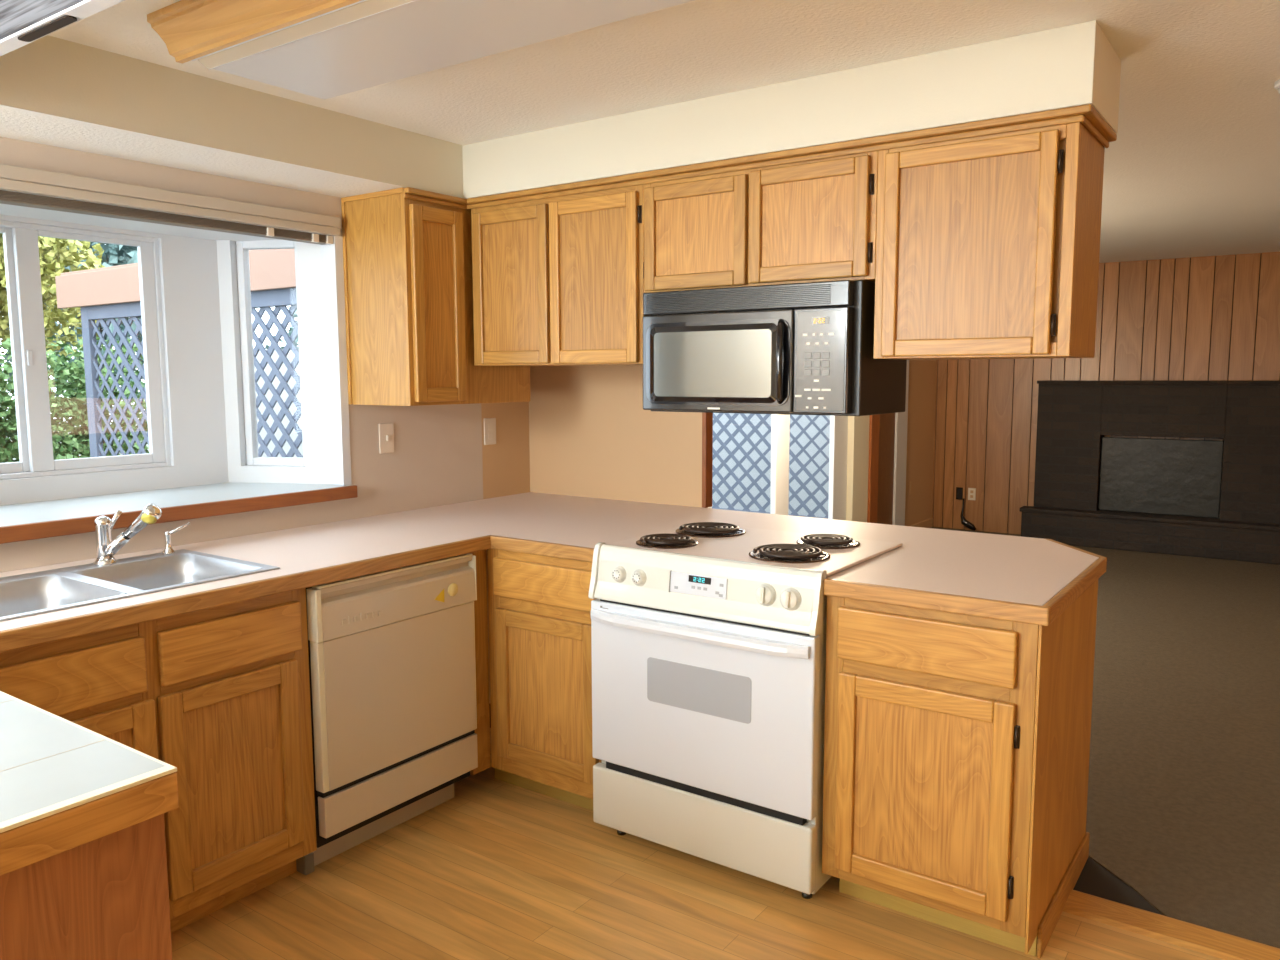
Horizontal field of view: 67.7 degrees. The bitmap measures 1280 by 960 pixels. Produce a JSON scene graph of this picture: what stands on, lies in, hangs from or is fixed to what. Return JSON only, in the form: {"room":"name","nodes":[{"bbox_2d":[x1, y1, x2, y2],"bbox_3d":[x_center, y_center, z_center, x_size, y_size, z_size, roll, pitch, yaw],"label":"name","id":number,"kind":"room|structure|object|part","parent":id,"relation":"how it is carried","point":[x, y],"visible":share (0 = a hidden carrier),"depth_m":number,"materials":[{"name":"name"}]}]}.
{"room":"kitchen","nodes":[
{"label":"kitchen","id":0,"kind":"room"},
{"bbox_2d":[0,137,936,703],"bbox_3d":[-0.481,-0.281,4.522,0.120,2.499,11.400,4,8,35],"label":"wall","id":1,"kind":"structure","parent":0,"point":[440,457],"depth_m":3.68,"materials":[{"name":"paint"}]},
{"bbox_2d":[0,189,357,543],"bbox_3d":[-1.840,-0.406,2.908,0.596,1.110,2.052,4,8,35],"label":"window","id":2,"kind":"structure","parent":1,"relation":"in","point":[202,460],"depth_m":3.47,"materials":[{"name":"plastic"}]},
{"bbox_3d":[-2.143,-0.400,2.945,0.023,0.787,0.461,4,8,35],"label":"sash","id":3,"kind":"part","parent":2,"relation":"part of","materials":[{"name":"white plastic"}]},
{"bbox_3d":[-2.011,-0.418,3.107,0.057,0.819,0.913,4,8,35],"label":"frame","id":4,"kind":"part","parent":2,"relation":"part of","materials":[{"name":"white plastic"}]},
{"bbox_3d":[-1.877,-0.438,3.277,0.023,0.787,0.447,4,8,35],"label":"sash","id":5,"kind":"part","parent":2,"relation":"part of","materials":[{"name":"white plastic"}]},
{"bbox_2d":[0,164,340,244],"bbox_3d":[-1.662,-0.817,2.706,0.100,0.093,1.886,4,8,35],"label":"window blind","id":6,"kind":"object","parent":2,"relation":"attached to","point":[18,179],"visible":1,"depth_m":2.91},
{"bbox_3d":[-1.666,-0.779,2.735,0.054,0.007,1.822,4,8,35],"label":"rail","id":7,"kind":"part","parent":6,"relation":"part of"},
{"bbox_3d":[-1.837,0.109,2.939,0.528,0.036,1.915,4,8,35],"label":"sill","id":8,"kind":"part","parent":2,"relation":"part of","materials":[{"name":"paint"}]},
{"bbox_3d":[-1.390,-0.480,3.643,0.270,0.852,0.040,1,6,10],"label":"frame","id":9,"kind":"part","parent":2,"relation":"part of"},
{"bbox_2d":[379,423,394,453],"bbox_3d":[-0.981,-0.162,3.705,0.014,0.116,0.072,4,8,35],"label":"light switch","id":10,"kind":"object","parent":1,"relation":"attached to","point":[386,430],"visible":1,"depth_m":3.70,"materials":[{"name":"beige plastic"}]},
{"bbox_2d":[341,187,530,405],"bbox_3d":[-0.758,-0.672,3.669,0.353,0.750,0.640,4,8,35],"label":"upper cabinet","id":11,"kind":"object","parent":1,"relation":"attached to","point":[408,277],"visible":0.84,"depth_m":3.43,"materials":[{"name":"brown wood"}]},
{"bbox_3d":[-0.723,-0.626,3.433,0.021,0.685,0.240,4,8,35],"label":"door","id":12,"kind":"part","parent":11,"relation":"part of","materials":[{"name":"brown wood"}]},
{"bbox_3d":[-0.727,-0.627,3.436,0.005,0.593,0.158,4,8,35],"label":"door panel","id":13,"kind":"part","parent":11,"relation":"part of","materials":[{"name":"brown wood"}]},
{"bbox_3d":[-0.637,-0.663,3.587,0.019,0.750,0.634,4,8,35],"label":"frame","id":14,"kind":"part","parent":11,"relation":"part of","materials":[{"name":"brown wood"}]},
{"bbox_2d":[484,418,495,444],"bbox_3d":[-0.655,-0.212,4.170,0.007,0.116,0.072,4,8,35],"label":"wall outlet","id":15,"kind":"object","parent":1,"relation":"attached to","point":[489,423],"visible":1,"depth_m":4.16,"materials":[{"name":"beige plastic"}]},
{"bbox_2d":[488,424,492,429],"bbox_3d":[-0.653,-0.232,4.166,0.002,0.026,0.028,4,8,35],"label":"socket","id":16,"kind":"object","parent":15,"relation":"attached to","point":[490,426],"depth_m":4.16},
{"bbox_2d":[488,433,492,438],"bbox_3d":[-0.653,-0.192,4.170,0.002,0.026,0.028,4,8,35],"label":"socket","id":17,"kind":"object","parent":15,"relation":"attached to","point":[490,435],"depth_m":4.17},
{"bbox_2d":[708,414,869,521],"bbox_3d":[1.085,-0.295,6.734,0.100,2.030,2.640,4,8,35],"label":"door","id":18,"kind":"structure","parent":1,"relation":"in","point":[849,435],"depth_m":7.43,"materials":[{"name":"paint"}]},
{"bbox_3d":[0.695,-0.228,6.141,0.040,1.930,1.115,4,8,35],"label":"sliding panel","id":19,"kind":"part","parent":18,"relation":"part of","materials":[{"name":"glass"}]},
{"bbox_3d":[1.288,-0.331,7.054,0.040,1.930,1.160,4,8,35],"label":"sliding panel","id":20,"kind":"part","parent":18,"relation":"part of","materials":[{"name":"paint"}]},
{"bbox_3d":[1.085,-0.295,6.734,0.100,2.030,2.640,4,8,35],"label":"frame","id":21,"kind":"part","parent":18,"relation":"part of","materials":[{"name":"beige wood"}]},
{"bbox_2d":[867,413,894,524],"bbox_3d":[2.026,-0.567,7.938,0.022,2.300,0.550,4,8,35],"label":"trim","id":22,"kind":"structure","parent":1,"relation":"attached to","point":[881,426],"depth_m":7.97,"materials":[{"name":"brown wood"}]},
{"bbox_2d":[892,360,908,525],"bbox_3d":[2.265,-0.638,8.265,0.030,2.369,0.250,4,8,35],"label":"trim","id":23,"kind":"structure","parent":1,"relation":"attached to","point":[901,418],"depth_m":8.29,"materials":[{"name":"wood"}]},
{"bbox_2d":[910,481,912,493],"bbox_3d":[2.458,0.070,8.633,0.007,0.116,0.072,4,8,35],"label":"wall outlet","id":24,"kind":"object","parent":1,"relation":"attached to","point":[911,482],"visible":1,"depth_m":8.63,"materials":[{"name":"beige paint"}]},
{"bbox_2d":[911,518,932,527],"bbox_3d":[2.576,0.442,8.837,0.012,0.086,0.800,4,8,35],"label":"baseboard","id":25,"kind":"structure","parent":1,"relation":"attached to","point":[928,523],"depth_m":8.99,"materials":[{"name":"beige paint"}]},
{"bbox_2d":[0,20,1120,198],"bbox_3d":[-1.216,-0.868,1.161,2.463,0.191,5.204,4,8,35],"label":"soffit","id":26,"kind":"structure","parent":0,"point":[57,92],"depth_m":2.70,"materials":[{"name":"beige paint"}]},
{"bbox_2d":[471,185,646,365],"bbox_3d":[-0.215,-0.722,3.452,0.774,0.607,0.357,4,8,35],"label":"upper cabinet","id":27,"kind":"object","parent":26,"relation":"hanging from","point":[558,281],"visible":0.83,"depth_m":3.29,"materials":[{"name":"brown wood"}]},
{"bbox_3d":[-0.462,-0.694,3.429,0.281,0.465,0.005,4,8,35],"label":"door panel","id":28,"kind":"part","parent":27,"relation":"part of","materials":[{"name":"brown wood"}]},
{"bbox_3d":[-0.464,-0.694,3.425,0.353,0.547,0.021,4,8,35],"label":"door","id":29,"kind":"part","parent":27,"relation":"part of","materials":[{"name":"brown wood"}]},
{"bbox_3d":[-0.155,-0.671,3.214,0.296,0.467,0.005,4,8,35],"label":"door panel","id":30,"kind":"part","parent":27,"relation":"part of","materials":[{"name":"brown wood"}]},
{"bbox_3d":[-0.158,-0.670,3.211,0.368,0.549,0.021,4,8,35],"label":"door","id":31,"kind":"part","parent":27,"relation":"part of","materials":[{"name":"brown wood"}]},
{"bbox_2d":[643,151,877,292],"bbox_3d":[0.423,-0.787,2.991,0.788,0.380,0.357,4,8,35],"label":"upper cabinet","id":32,"kind":"object","parent":26,"relation":"hanging from","point":[813,220],"visible":0.85,"depth_m":2.82,"materials":[{"name":"brown wood"}]},
{"bbox_3d":[0.171,-0.763,2.972,0.299,0.243,0.005,4,8,35],"label":"door panel","id":33,"kind":"part","parent":32,"relation":"part of","materials":[{"name":"brown wood"}]},
{"bbox_3d":[0.169,-0.762,2.968,0.371,0.325,0.021,4,8,35],"label":"door","id":34,"kind":"part","parent":32,"relation":"part of","materials":[{"name":"brown wood"}]},
{"bbox_2d":[403,104,1116,209],"bbox_3d":[0.237,-0.953,2.931,2.190,0.034,0.365,3,7,28],"label":"trim","id":35,"kind":"structure","parent":32,"relation":"attached to","point":[1087,115],"depth_m":2.72,"materials":[{"name":"brown wood"}]},
{"bbox_2d":[643,280,906,415],"bbox_3d":[0.408,-0.402,2.987,0.718,0.376,0.447,4,8,35],"label":"microwave","id":36,"kind":"object","parent":32,"relation":"attached to","point":[807,348],"visible":1,"depth_m":2.80,"materials":[{"name":"black metal"}]},
{"bbox_3d":[0.233,-0.359,2.908,0.528,0.298,0.046,4,8,35],"label":"door","id":37,"kind":"part","parent":36,"relation":"part of","materials":[{"name":"black glass"}]},
{"bbox_3d":[0.402,-0.341,2.747,0.019,0.244,0.040,1,6,13],"label":"handle","id":38,"kind":"part","parent":36,"relation":"part of","materials":[{"name":"black plastic"}]},
{"bbox_3d":[0.519,-0.338,2.709,0.165,0.298,0.044,4,8,35],"label":"control panel","id":39,"kind":"part","parent":36,"relation":"part of","materials":[{"name":"black plastic"}]},
{"bbox_3d":[0.483,-0.743,2.752,0.301,0.245,0.005,4,8,35],"label":"door panel","id":40,"kind":"part","parent":32,"relation":"part of","materials":[{"name":"brown wood"}]},
{"bbox_3d":[0.481,-0.743,2.748,0.373,0.327,0.021,4,8,35],"label":"door","id":41,"kind":"part","parent":32,"relation":"part of","materials":[{"name":"brown wood"}]},
{"bbox_2d":[873,122,1104,359],"bbox_3d":[0.955,-0.638,2.630,0.512,0.600,0.357,4,8,35],"label":"upper cabinet","id":42,"kind":"object","parent":26,"relation":"hanging from","point":[988,246],"visible":0.82,"depth_m":2.48,"materials":[{"name":"brown wood"}]},
{"bbox_3d":[0.854,-0.603,2.505,0.368,0.466,0.005,4,8,35],"label":"door panel","id":43,"kind":"part","parent":42,"relation":"part of","materials":[{"name":"brown wood"}]},
{"bbox_2d":[529,365,707,507],"bbox_3d":[-0.116,-0.150,4.139,0.932,2.319,0.044,4,8,35],"label":"wall","id":44,"kind":"structure","parent":0,"point":[591,434],"depth_m":4.12,"materials":[{"name":"beige paint"}]},
{"bbox_2d":[702,413,712,507],"bbox_3d":[0.272,-0.577,3.816,0.019,1.382,0.054,4,8,35],"label":"trim","id":45,"kind":"structure","parent":44,"relation":"attached to","point":[707,418],"depth_m":3.86,"materials":[{"name":"brown wood"}]},
{"bbox_2d":[49,0,1279,262],"bbox_3d":[1.966,-1.267,2.672,6.120,0.250,11.400,4,8,35],"label":"ceiling","id":46,"kind":"structure","parent":0,"point":[696,49],"depth_m":2.68,"materials":[{"name":"paint"}]},
{"bbox_2d":[0,0,124,55],"bbox_3d":[-1.178,-0.933,1.803,1.060,0.201,0.036,4,8,35],"label":"ceiling light","id":47,"kind":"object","parent":46,"relation":"attached to","point":[22,22],"depth_m":1.74,"materials":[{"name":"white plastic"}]},
{"bbox_3d":[-1.089,-0.828,1.750,0.200,0.003,0.022,4,8,35],"label":"slot plate","id":48,"kind":"part","parent":47,"relation":"part of","materials":[{"name":"black metal"}]},
{"bbox_2d":[147,0,693,99],"bbox_3d":[-0.148,-0.985,1.796,2.115,0.102,0.456,4,8,35],"label":"fluorescent ceiling light","id":49,"kind":"object","parent":46,"relation":"attached to","point":[323,49],"visible":1,"depth_m":2.10,"materials":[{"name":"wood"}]},
{"bbox_3d":[-0.257,-0.975,1.642,2.115,0.089,0.080,4,8,35],"label":"wood moulding","id":50,"kind":"part","parent":49,"relation":"part of","materials":[{"name":"brown wood"}]},
{"bbox_2d":[1274,80,1279,94],"bbox_3d":[1.915,-1.140,2.760,0.132,0.038,0.132,4,8,35],"label":"smoke detector","id":51,"kind":"object","parent":46,"relation":"attached to","point":[1277,83],"visible":1,"depth_m":2.77,"materials":[{"name":"white plastic"}]},
{"bbox_2d":[171,704,1223,959],"bbox_3d":[0.227,1.479,0.485,6.120,0.120,5.340,4,8,35],"label":"floor","id":52,"kind":"structure","parent":0,"point":[498,869],"depth_m":2.63,"materials":[{"name":"brown wood"}]},
{"bbox_2d":[0,814,172,959],"bbox_3d":[-1.513,0.855,1.601,1.642,0.884,0.618,4,8,35],"label":"base cabinet","id":53,"kind":"object","parent":52,"relation":"on","point":[106,897],"visible":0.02,"depth_m":1.26,"materials":[{"name":"brown wood"}]},
{"bbox_2d":[0,691,178,875],"bbox_3d":[-1.515,0.405,1.543,1.689,0.059,0.646,4,8,35],"label":"countertop","id":54,"kind":"structure","parent":53,"relation":"on","point":[65,785],"depth_m":1.28,"materials":[{"name":"tile"}]},
{"bbox_2d":[0,588,316,932],"bbox_3d":[-1.464,0.754,2.528,0.679,0.881,0.929,4,8,35],"label":"base cabinet","id":55,"kind":"object","parent":52,"relation":"on","point":[220,695],"visible":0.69,"depth_m":2.46,"materials":[{"name":"brown wood"}]},
{"bbox_3d":[-1.310,0.461,2.143,0.021,0.137,0.395,4,8,35],"label":"drawer","id":56,"kind":"part","parent":55,"relation":"part of","materials":[{"name":"brown wood"}]},
{"bbox_3d":[-1.300,0.814,2.194,0.021,0.527,0.395,4,8,35],"label":"door","id":57,"kind":"part","parent":55,"relation":"part of","materials":[{"name":"brown wood"}]},
{"bbox_3d":[-1.304,0.814,2.197,0.005,0.425,0.293,4,8,35],"label":"door panel","id":58,"kind":"part","parent":55,"relation":"part of","materials":[{"name":"brown wood"}]},
{"bbox_3d":[-1.061,0.422,2.493,0.021,0.137,0.395,4,8,35],"label":"drawer","id":59,"kind":"part","parent":55,"relation":"part of","materials":[{"name":"brown wood"}]},
{"bbox_3d":[-1.067,0.777,2.522,0.021,0.527,0.387,4,8,35],"label":"door","id":60,"kind":"part","parent":55,"relation":"part of","materials":[{"name":"brown wood"}]},
{"bbox_3d":[-1.071,0.777,2.525,0.005,0.425,0.285,4,8,35],"label":"door panel","id":61,"kind":"part","parent":55,"relation":"part of","materials":[{"name":"brown wood"}]},
{"bbox_2d":[296,553,477,874],"bbox_3d":[-0.986,0.687,3.140,0.656,0.880,0.625,4,8,35],"label":"dishwasher","id":62,"kind":"object","parent":52,"relation":"on","point":[392,665],"visible":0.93,"depth_m":2.91,"materials":[{"name":"beige metal"}]},
{"bbox_3d":[-0.830,1.067,3.073,0.015,0.137,0.615,4,8,35],"label":"toe plate","id":63,"kind":"part","parent":62,"relation":"part of","materials":[{"name":"beige metal"}]},
{"bbox_3d":[-0.741,0.350,2.930,0.045,0.157,0.623,4,8,35],"label":"control panel","id":64,"kind":"part","parent":62,"relation":"part of","materials":[{"name":"beige ceramic"}]},
{"bbox_3d":[-0.742,0.649,2.964,0.041,0.443,0.615,4,8,35],"label":"door","id":65,"kind":"part","parent":62,"relation":"part of","materials":[{"name":"beige metal"}]},
{"bbox_3d":[-0.741,0.946,2.998,0.033,0.119,0.613,4,8,35],"label":"kick plate","id":66,"kind":"part","parent":62,"relation":"part of","materials":[{"name":"beige metal"}]},
{"bbox_2d":[470,549,601,810],"bbox_3d":[-0.209,0.655,3.396,0.570,0.881,0.686,4,8,35],"label":"base cabinet","id":67,"kind":"object","parent":52,"relation":"on","point":[539,612],"visible":0.53,"depth_m":3.17,"materials":[{"name":"brown wood"}]},
{"bbox_3d":[-0.316,0.339,3.106,0.433,0.131,0.021,4,8,35],"label":"drawer","id":68,"kind":"part","parent":67,"relation":"part of","materials":[{"name":"brown wood"}]},
{"bbox_3d":[-0.308,0.704,3.148,0.337,0.418,0.005,4,8,35],"label":"door panel","id":69,"kind":"part","parent":67,"relation":"part of","materials":[{"name":"brown wood"}]},
{"bbox_3d":[-0.311,0.704,3.144,0.429,0.520,0.021,4,8,35],"label":"door","id":70,"kind":"part","parent":67,"relation":"part of","materials":[{"name":"brown wood"}]},
{"bbox_2d":[588,522,902,898],"bbox_3d":[0.323,0.661,2.992,0.761,0.955,0.672,4,8,35],"label":"electric range","id":71,"kind":"object","parent":52,"relation":"on","point":[708,639],"visible":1,"depth_m":2.73,"materials":[{"name":"white metal"}]},
{"bbox_3d":[-0.066,0.286,2.881,0.050,0.050,0.023,4,8,35],"label":"knob","id":72,"kind":"part","parent":71,"relation":"part of","materials":[{"name":"white plastic"}]},
{"bbox_3d":[-0.059,1.114,3.061,0.030,0.042,0.030,4,8,35],"label":"leg","id":73,"kind":"part","parent":71,"relation":"part of","materials":[{"name":"black plastic"}]},
{"bbox_3d":[-0.006,0.292,2.839,0.050,0.050,0.023,4,8,35],"label":"knob","id":74,"kind":"part","parent":71,"relation":"part of","materials":[{"name":"white plastic"}]},
{"bbox_3d":[0.080,0.189,3.001,0.163,0.017,0.168,4,8,35],"label":"burner","id":75,"kind":"part","parent":71,"relation":"part of","materials":[{"name":"black metal"}]},
{"bbox_3d":[0.165,0.301,2.725,0.190,0.063,0.013,4,8,35],"label":"clock panel","id":76,"kind":"part","parent":71,"relation":"part of","materials":[{"name":"plastic"}]},
{"bbox_3d":[0.141,0.434,2.708,0.725,0.034,0.043,4,8,35],"label":"handle","id":77,"kind":"part","parent":71,"relation":"part of","materials":[{"name":"metal"}]},
{"bbox_3d":[0.166,0.999,2.804,0.749,0.210,0.038,4,8,35],"label":"storage drawer","id":78,"kind":"part","parent":71,"relation":"part of","materials":[{"name":"white metal"}]},
{"bbox_3d":[0.165,0.642,2.765,0.749,0.504,0.040,4,8,35],"label":"oven door","id":79,"kind":"part","parent":71,"relation":"part of","materials":[{"name":"metal"}]},
{"bbox_3d":[0.169,0.301,2.734,0.757,0.168,0.067,4,8,35],"label":"control panel","id":80,"kind":"part","parent":71,"relation":"part of","materials":[{"name":"white ceramic"}]},
{"bbox_3d":[0.232,0.165,3.217,0.201,0.017,0.208,4,8,35],"label":"burner","id":81,"kind":"part","parent":71,"relation":"part of","materials":[{"name":"black metal"}]},
{"bbox_2d":[607,527,902,576],"bbox_3d":[0.352,0.205,2.984,0.761,0.008,0.567,4,8,35],"label":"cooktop","id":82,"kind":"object","parent":71,"relation":"in","point":[838,553],"depth_m":2.92,"materials":[{"name":"metal"}]},
{"bbox_3d":[0.336,0.314,2.593,0.062,0.062,0.034,4,8,35],"label":"knob","id":83,"kind":"part","parent":71,"relation":"part of","materials":[{"name":"white plastic"}]},
{"bbox_3d":[0.431,0.211,2.791,0.201,0.017,0.208,4,8,35],"label":"burner","id":84,"kind":"part","parent":71,"relation":"part of","materials":[{"name":"black metal"}]},
{"bbox_3d":[0.397,0.321,2.550,0.062,0.062,0.034,4,8,35],"label":"knob","id":85,"kind":"part","parent":71,"relation":"part of","materials":[{"name":"white plastic"}]},
{"bbox_3d":[0.471,1.153,2.689,0.030,0.042,0.030,4,8,35],"label":"leg","id":86,"kind":"part","parent":71,"relation":"part of","materials":[{"name":"black plastic"}]},
{"bbox_3d":[0.585,0.189,2.988,0.163,0.017,0.168,4,8,35],"label":"burner","id":87,"kind":"part","parent":71,"relation":"part of","materials":[{"name":"black metal"}]},
{"bbox_2d":[822,580,1097,957],"bbox_3d":[0.924,0.727,2.710,0.552,0.881,0.737,4,8,35],"label":"base cabinet","id":88,"kind":"object","parent":52,"relation":"on","point":[957,746],"visible":0.88,"depth_m":2.42,"materials":[{"name":"brown wood"}]},
{"bbox_2d":[0,492,1106,652],"bbox_3d":[-0.254,0.272,2.644,2.471,0.044,2.620,4,8,35],"label":"countertop","id":89,"kind":"structure","parent":88,"relation":"on","point":[1029,580],"depth_m":2.88,"materials":[{"name":"laminate"}]},
{"bbox_2d":[94,504,161,565],"bbox_3d":[-1.454,0.152,2.708,0.220,0.178,0.063,1,6,13],"label":"faucet","id":90,"kind":"object","parent":89,"relation":"on","point":[106,548],"visible":1,"depth_m":2.71,"materials":[{"name":"silver metal"}]},
{"bbox_3d":[-1.505,0.114,2.732,0.043,0.058,0.015,-3,7,-23],"label":"lever","id":91,"kind":"part","parent":90,"relation":"part of","materials":[{"name":"silver metal"}]},
{"bbox_3d":[-1.493,0.186,2.719,0.086,0.077,0.034,2,7,16],"label":"spout","id":92,"kind":"part","parent":90,"relation":"part of","materials":[{"name":"silver metal"}]},
{"bbox_2d":[0,549,279,620],"bbox_3d":[-1.457,0.357,2.484,0.500,0.180,0.848,4,8,35],"label":"sink","id":93,"kind":"object","parent":89,"relation":"in","point":[28,594],"visible":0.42,"depth_m":2.57,"materials":[{"name":"silver metal"}]},
{"bbox_3d":[-1.544,0.376,2.318,0.402,0.180,0.413,4,8,35],"label":"bowl","id":94,"kind":"part","parent":93,"relation":"part of","materials":[{"name":"silver metal"}]},
{"bbox_3d":[-1.307,0.339,2.652,0.402,0.180,0.341,4,8,35],"label":"bowl","id":95,"kind":"part","parent":93,"relation":"part of","materials":[{"name":"silver metal"}]},
{"bbox_2d":[163,522,189,553],"bbox_3d":[-1.411,0.175,2.902,0.078,0.090,0.034,-5,8,-37],"label":"soap dispenser","id":96,"kind":"object","parent":93,"relation":"on","point":[168,546],"visible":1,"depth_m":2.88,"materials":[{"name":"silver metal"}]},
{"bbox_3d":[-1.404,0.150,2.896,0.071,0.040,0.010,-4,7,-29],"label":"lever","id":97,"kind":"part","parent":96,"relation":"part of","materials":[{"name":"silver metal"}]},
{"bbox_3d":[0.715,0.792,2.432,0.359,0.444,0.005,4,8,35],"label":"door panel","id":98,"kind":"part","parent":88,"relation":"part of","materials":[{"name":"brown wood"}]},
{"bbox_3d":[0.712,0.792,2.428,0.447,0.546,0.021,4,8,35],"label":"door","id":99,"kind":"part","parent":88,"relation":"part of","materials":[{"name":"brown wood"}]},
{"bbox_3d":[0.708,0.414,2.388,0.450,0.138,0.021,4,8,35],"label":"drawer","id":100,"kind":"part","parent":88,"relation":"part of","materials":[{"name":"brown wood"}]},
{"bbox_3d":[1.143,0.713,2.564,0.007,0.822,0.712,4,8,35],"label":"panel","id":101,"kind":"part","parent":88,"relation":"part of","materials":[{"name":"brown wood"}]},
{"bbox_3d":[1.181,1.135,2.647,0.010,0.081,0.618,4,8,35],"label":"trim","id":102,"kind":"part","parent":88,"relation":"part of","materials":[{"name":"brown wood"}]},
{"bbox_2d":[1063,890,1279,959],"bbox_3d":[2.610,1.273,1.661,3.600,0.016,0.116,4,8,35],"label":"trim","id":103,"kind":"structure","parent":52,"relation":"on","point":[1211,942],"depth_m":2.50,"materials":[{"name":"brown wood"}]},
{"bbox_2d":[930,527,1279,948],"bbox_3d":[3.438,0.958,5.005,6.120,0.104,6.322,4,8,35],"label":"floor","id":104,"kind":"structure","parent":0,"point":[1183,797],"depth_m":3.84,"materials":[{"name":"grey carpet"}]},
{"bbox_2d":[1020,381,1279,564],"bbox_3d":[4.733,-0.079,7.519,3.215,1.398,0.354,4,8,35],"label":"fireplace","id":105,"kind":"object","parent":104,"relation":"on","point":[1193,498],"visible":0.98,"depth_m":7.81,"materials":[{"name":"stone"}]},
{"bbox_2d":[932,252,1279,534],"bbox_3d":[5.229,-0.641,7.385,6.120,2.549,0.100,4,8,35],"label":"wall","id":106,"kind":"structure","parent":0,"point":[1205,318],"depth_m":8.10,"materials":[{"name":"brown wood"}]},
{"bbox_2d":[956,487,975,530],"bbox_3d":[3.032,0.273,8.916,0.095,0.389,0.219,-5,8,-39],"label":"cord","id":107,"kind":"object","parent":106,"relation":"attached to","point":[959,491],"visible":1,"depth_m":8.94,"materials":[{"name":"black plastic"}]},
{"bbox_2d":[968,488,975,499],"bbox_3d":[3.103,0.132,8.916,0.070,0.114,0.008,4,8,35],"label":"wall outlet","id":108,"kind":"object","parent":106,"relation":"attached to","point":[971,491],"visible":1,"depth_m":8.91,"materials":[{"name":"beige paint"}]},
{"label":"outside","id":109,"kind":"structure","parent":0,"visible":0},
{"bbox_2d":[6,424,148,459],"bbox_3d":[-8.751,-0.332,18.891,29.879,0.200,44.000,4,8,35],"label":"patio","id":110,"kind":"structure","parent":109,"point":[136,424],"depth_m":22.72,"materials":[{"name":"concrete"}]},
{"bbox_2d":[0,233,104,356],"bbox_3d":[-6.053,-0.946,7.193,1.679,3.568,3.946,4,8,35],"label":"tree","id":111,"kind":"object","parent":110,"relation":"on","point":[52,251],"visible":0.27,"depth_m":7.98,"materials":[{"name":"green plant"}]},
{"bbox_2d":[0,240,144,413],"bbox_3d":[-8.586,-2.675,15.215,4.039,5.263,3.725,4,8,35],"label":"tree","id":112,"kind":"object","parent":110,"relation":"on","point":[113,254],"visible":0.06,"depth_m":14.50,"materials":[{"name":"green plant"}]},
{"bbox_2d":[0,336,148,462],"bbox_3d":[-5.613,-0.031,6.242,1.240,2.011,5.192,4,8,35],"label":"hedge","id":113,"kind":"object","parent":110,"relation":"on","point":[75,443],"visible":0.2,"depth_m":7.40,"materials":[{"name":"green plant"}]},
{"bbox_2d":[55,249,295,308],"bbox_3d":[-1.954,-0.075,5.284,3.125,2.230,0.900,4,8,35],"label":"fascia","id":114,"kind":"object","parent":110,"relation":"on","point":[270,269],"visible":0.23,"depth_m":5.25,"materials":[{"name":"wood"}]},
{"bbox_2d":[80,288,302,457],"bbox_3d":[-2.126,0.288,4.967,2.850,2.480,0.040,4,8,35],"label":"lattice screen","id":115,"kind":"object","parent":110,"relation":"on","point":[280,299],"visible":0.12,"depth_m":5.34,"materials":[{"name":"grey paint"}]},
{"bbox_2d":[254,349,302,456],"bbox_3d":[-3.121,-0.436,10.230,0.200,1.870,3.950,4,8,35],"label":"wall","id":116,"kind":"structure","parent":110,"relation":"on","point":[275,356],"depth_m":9.40,"materials":[{"name":"paint"}]},
{"bbox_2d":[265,306,298,349],"bbox_3d":[-5.150,-2.272,17.602,3.711,3.916,3.726,-3,7,-27],"label":"tree","id":117,"kind":"object","parent":110,"relation":"on","point":[290,331],"visible":0.02,"depth_m":16.88,"materials":[{"name":"green plant"}]},
{"bbox_2d":[712,413,829,516],"bbox_3d":[1.186,-0.917,11.366,5.075,2.550,0.150,4,8,35],"label":"wall","id":118,"kind":"structure","parent":110,"relation":"on","point":[803,421],"depth_m":11.14,"materials":[{"name":"paint"}]},
{"bbox_2d":[712,413,829,518],"bbox_3d":[0.368,-0.317,9.458,4.000,2.420,0.040,4,8,35],"label":"lattice screen","id":119,"kind":"object","parent":110,"relation":"on","point":[716,418],"visible":0.04,"depth_m":8.94,"materials":[{"name":"grey paint"}]},
{"bbox_3d":[0.368,-0.317,9.458,4.000,2.420,0.040,4,8,35],"label":"frame","id":120,"kind":"part","parent":119,"relation":"part of","materials":[{"name":"grey paint"}]}
]}

